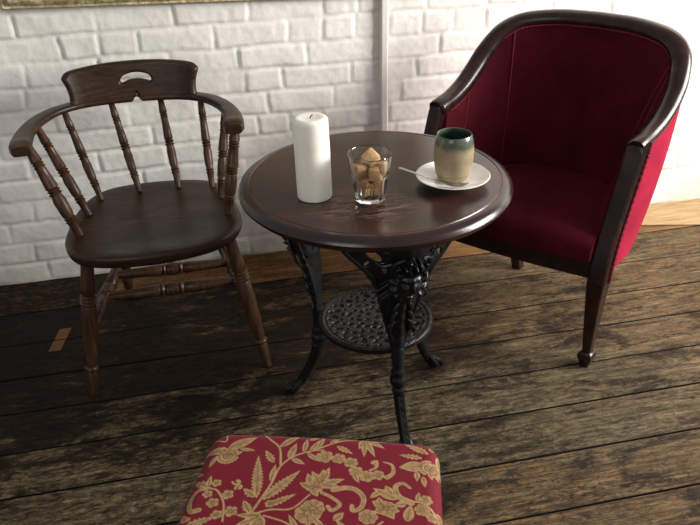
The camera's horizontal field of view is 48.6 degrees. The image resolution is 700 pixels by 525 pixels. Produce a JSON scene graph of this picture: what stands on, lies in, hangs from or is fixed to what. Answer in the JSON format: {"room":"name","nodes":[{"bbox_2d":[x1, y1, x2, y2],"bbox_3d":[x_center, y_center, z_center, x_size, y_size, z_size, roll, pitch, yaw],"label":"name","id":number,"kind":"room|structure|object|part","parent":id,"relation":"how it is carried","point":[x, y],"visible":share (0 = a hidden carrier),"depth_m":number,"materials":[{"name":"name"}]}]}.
{"room":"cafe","nodes":[
{"label":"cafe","id":0,"kind":"room"},
{"bbox_2d":[0,225,699,524],"bbox_3d":[0.400,0.617,1.684,6.000,0.021,3.300,-7,30,-10],"label":"floor","id":1,"kind":"structure","parent":0,"point":[520,432],"depth_m":2.15,"materials":[{"name":"brown wood"}]},
{"bbox_2d":[8,59,271,395],"bbox_3d":[-0.580,-0.115,2.211,0.602,0.779,0.587,-7,30,-10],"label":"chair","id":2,"kind":"object","parent":1,"relation":"on","point":[119,229],"visible":1,"depth_m":2.19,"materials":[{"name":"brown wood"}]},
{"bbox_3d":[-0.696,0.177,2.077,0.091,0.408,0.045,-23,36,-32],"label":"leg","id":3,"kind":"part","parent":2,"relation":"part of","materials":[{"name":"brown wood"}]},
{"bbox_3d":[-0.716,-0.030,2.437,0.045,0.414,0.202,-12,31,-17],"label":"leg","id":4,"kind":"part","parent":2,"relation":"part of","materials":[{"name":"brown wood"}]},
{"bbox_3d":[-0.635,-0.526,2.262,0.385,0.114,0.077,-7,30,-10],"label":"crest rail","id":5,"kind":"part","parent":2,"relation":"part of","materials":[{"name":"brown wood"}]},
{"bbox_3d":[-0.539,-0.119,2.153,0.465,0.034,0.474,-7,30,-10],"label":"seat","id":6,"kind":"part","parent":2,"relation":"part of","materials":[{"name":"brown wood"}]},
{"bbox_3d":[-0.283,0.115,2.165,0.108,0.409,0.045,11,32,21],"label":"leg","id":7,"kind":"part","parent":2,"relation":"part of","materials":[{"name":"brown wood"}]},
{"bbox_2d":[178,435,442,524],"bbox_3d":[-0.056,0.581,1.287,0.420,0.462,0.372,2,30,6],"label":"upholstered stool","id":8,"kind":"object","parent":1,"relation":"on","point":[242,479],"visible":1,"depth_m":1.23,"materials":[{"name":"red fabric"}]},
{"bbox_2d":[238,131,512,444],"bbox_3d":[0.064,0.095,1.915,0.617,0.671,0.617,9,32,18],"label":"pub table","id":9,"kind":"object","parent":1,"relation":"on","point":[415,219],"visible":0.88,"depth_m":1.69,"materials":[{"name":"dark wood"},{"name":"black cast iron"}]},
{"bbox_3d":[-0.120,-0.016,1.906,0.085,0.384,0.298,6,31,14],"label":"leg","id":10,"kind":"part","parent":9,"relation":"part of","materials":[{"name":"black metal"}]},
{"bbox_2d":[292,112,331,202],"bbox_3d":[-0.078,-0.221,1.616,0.076,0.182,0.076,-7,30,-10],"label":"pillar candle","id":11,"kind":"object","parent":9,"relation":"on","point":[311,142],"visible":1,"depth_m":1.59,"materials":[{"name":"beige wax"}]},
{"bbox_2d":[347,145,391,204],"bbox_3d":[0.042,-0.179,1.614,0.093,0.105,0.093,-7,30,-10],"label":"glass tumbler","id":12,"kind":"object","parent":9,"relation":"on","point":[369,178],"visible":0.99,"depth_m":1.59,"materials":[{"name":"clear glass"}]},
{"bbox_3d":[0.042,-0.194,1.610,0.023,0.022,0.024,-7,30,-10],"label":"lump","id":13,"kind":"object","parent":12,"relation":"in","visible":0},
{"bbox_2d":[361,147,380,160],"bbox_3d":[0.043,-0.215,1.596,0.044,0.047,0.042,-7,30,-10],"label":"lump","id":14,"kind":"object","parent":13,"relation":"on","point":[370,154],"visible":0.72,"depth_m":1.58,"materials":[{"name":"brown food"}]},
{"bbox_2d":[320,288,432,350],"bbox_3d":[0.065,0.138,1.940,0.284,0.010,0.284,-7,30,-10],"label":"shelf","id":15,"kind":"object","parent":9,"relation":"attached to","point":[425,315],"depth_m":1.92,"materials":[{"name":"metal"}]},
{"bbox_3d":[0.114,0.088,1.713,0.297,0.384,0.100,-7,30,-10],"label":"leg","id":16,"kind":"part","parent":9,"relation":"part of","materials":[{"name":"black metal"}]},
{"bbox_2d":[416,162,489,189],"bbox_3d":[0.226,-0.185,1.700,0.162,0.021,0.162,-7,30,-10],"label":"saucer","id":17,"kind":"object","parent":9,"relation":"on","point":[479,175],"visible":0.56,"depth_m":1.70,"materials":[{"name":"white ceramic"}]},
{"bbox_2d":[399,167,468,186],"bbox_3d":[0.175,-0.181,1.670,0.165,0.013,0.032,14,33,25],"label":"spoon","id":18,"kind":"object","parent":17,"relation":"on","point":[465,183],"visible":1,"depth_m":1.65,"materials":[{"name":"silver metal"}]},
{"bbox_2d":[434,127,473,182],"bbox_3d":[0.225,-0.232,1.683,0.087,0.103,0.087,-7,30,-10],"label":"mug","id":19,"kind":"object","parent":17,"relation":"on","point":[453,146],"visible":1,"depth_m":1.66,"materials":[{"name":"beige ceramic"}]},
{"bbox_2d":[424,9,691,367],"bbox_3d":[0.572,-0.262,2.318,0.683,0.864,0.536,19,36,32],"label":"armchair","id":20,"kind":"object","parent":1,"relation":"on","point":[580,109],"visible":0.82,"depth_m":2.27,"materials":[{"name":"fabric"}]},
{"bbox_3d":[0.223,-0.293,2.345,0.159,0.369,0.045,-25,37,-35],"label":"arm post","id":21,"kind":"part","parent":20,"relation":"part of","materials":[{"name":"brown wood"}]},
{"bbox_3d":[0.558,-0.114,2.629,0.072,0.299,0.060,19,36,31],"label":"leg","id":22,"kind":"part","parent":20,"relation":"part of","materials":[{"name":"brown wood"}]},
{"bbox_3d":[0.428,-0.060,2.232,0.563,0.056,0.042,19,36,31],"label":"seat rail","id":23,"kind":"part","parent":20,"relation":"part of","materials":[{"name":"brown wood"}]},
{"bbox_2d":[475,164,608,261],"bbox_3d":[0.518,-0.190,2.310,0.554,0.084,0.401,19,36,31],"label":"seat cushion","id":24,"kind":"object","parent":20,"relation":"on","point":[552,210],"depth_m":2.17,"materials":[{"name":"fabric"}]},
{"bbox_3d":[0.614,-0.548,2.207,0.659,0.259,0.403,19,36,31],"label":"rail","id":25,"kind":"part","parent":20,"relation":"part of","materials":[{"name":"brown wood"}]},
{"bbox_3d":[0.674,0.147,2.150,0.047,0.219,0.053,23,38,36],"label":"leg","id":26,"kind":"part","parent":20,"relation":"part of","materials":[{"name":"brown wood"}]},
{"bbox_3d":[0.704,-0.129,2.037,0.052,0.369,0.158,25,39,38],"label":"arm post","id":27,"kind":"part","parent":20,"relation":"part of","materials":[{"name":"brown wood"}]},
{"bbox_2d":[0,0,699,284],"bbox_3d":[0.073,-0.834,2.476,5.994,1.764,0.016,-7,30,-10],"label":"wall","id":28,"kind":"structure","parent":0,"point":[276,61],"depth_m":2.54,"materials":[{"name":"white brick"}]},
{"bbox_2d":[0,0,266,9],"bbox_3d":[-0.374,-1.064,2.208,1.310,0.659,0.028,-7,30,-10],"label":"picture frame","id":29,"kind":"object","parent":28,"relation":"attached to","point":[5,4],"visible":1,"depth_m":2.27,"materials":[{"name":"gilded wood"}]},
{"bbox_2d":[379,0,387,130],"bbox_3d":[0.108,-0.839,2.465,0.027,1.739,0.021,-7,30,-10],"label":"conduit","id":30,"kind":"object","parent":28,"relation":"attached to","point":[383,54],"visible":0.51,"depth_m":2.57,"materials":[{"name":"beige paint"}]},
{"bbox_2d":[641,198,699,225],"bbox_3d":[1.495,-0.149,2.937,1.840,0.006,0.466,-7,30,-10],"label":"trim","id":31,"kind":"structure","parent":28,"relation":"attached to","point":[684,212],"depth_m":3.01,"materials":[{"name":"brown wood"}]}
]}

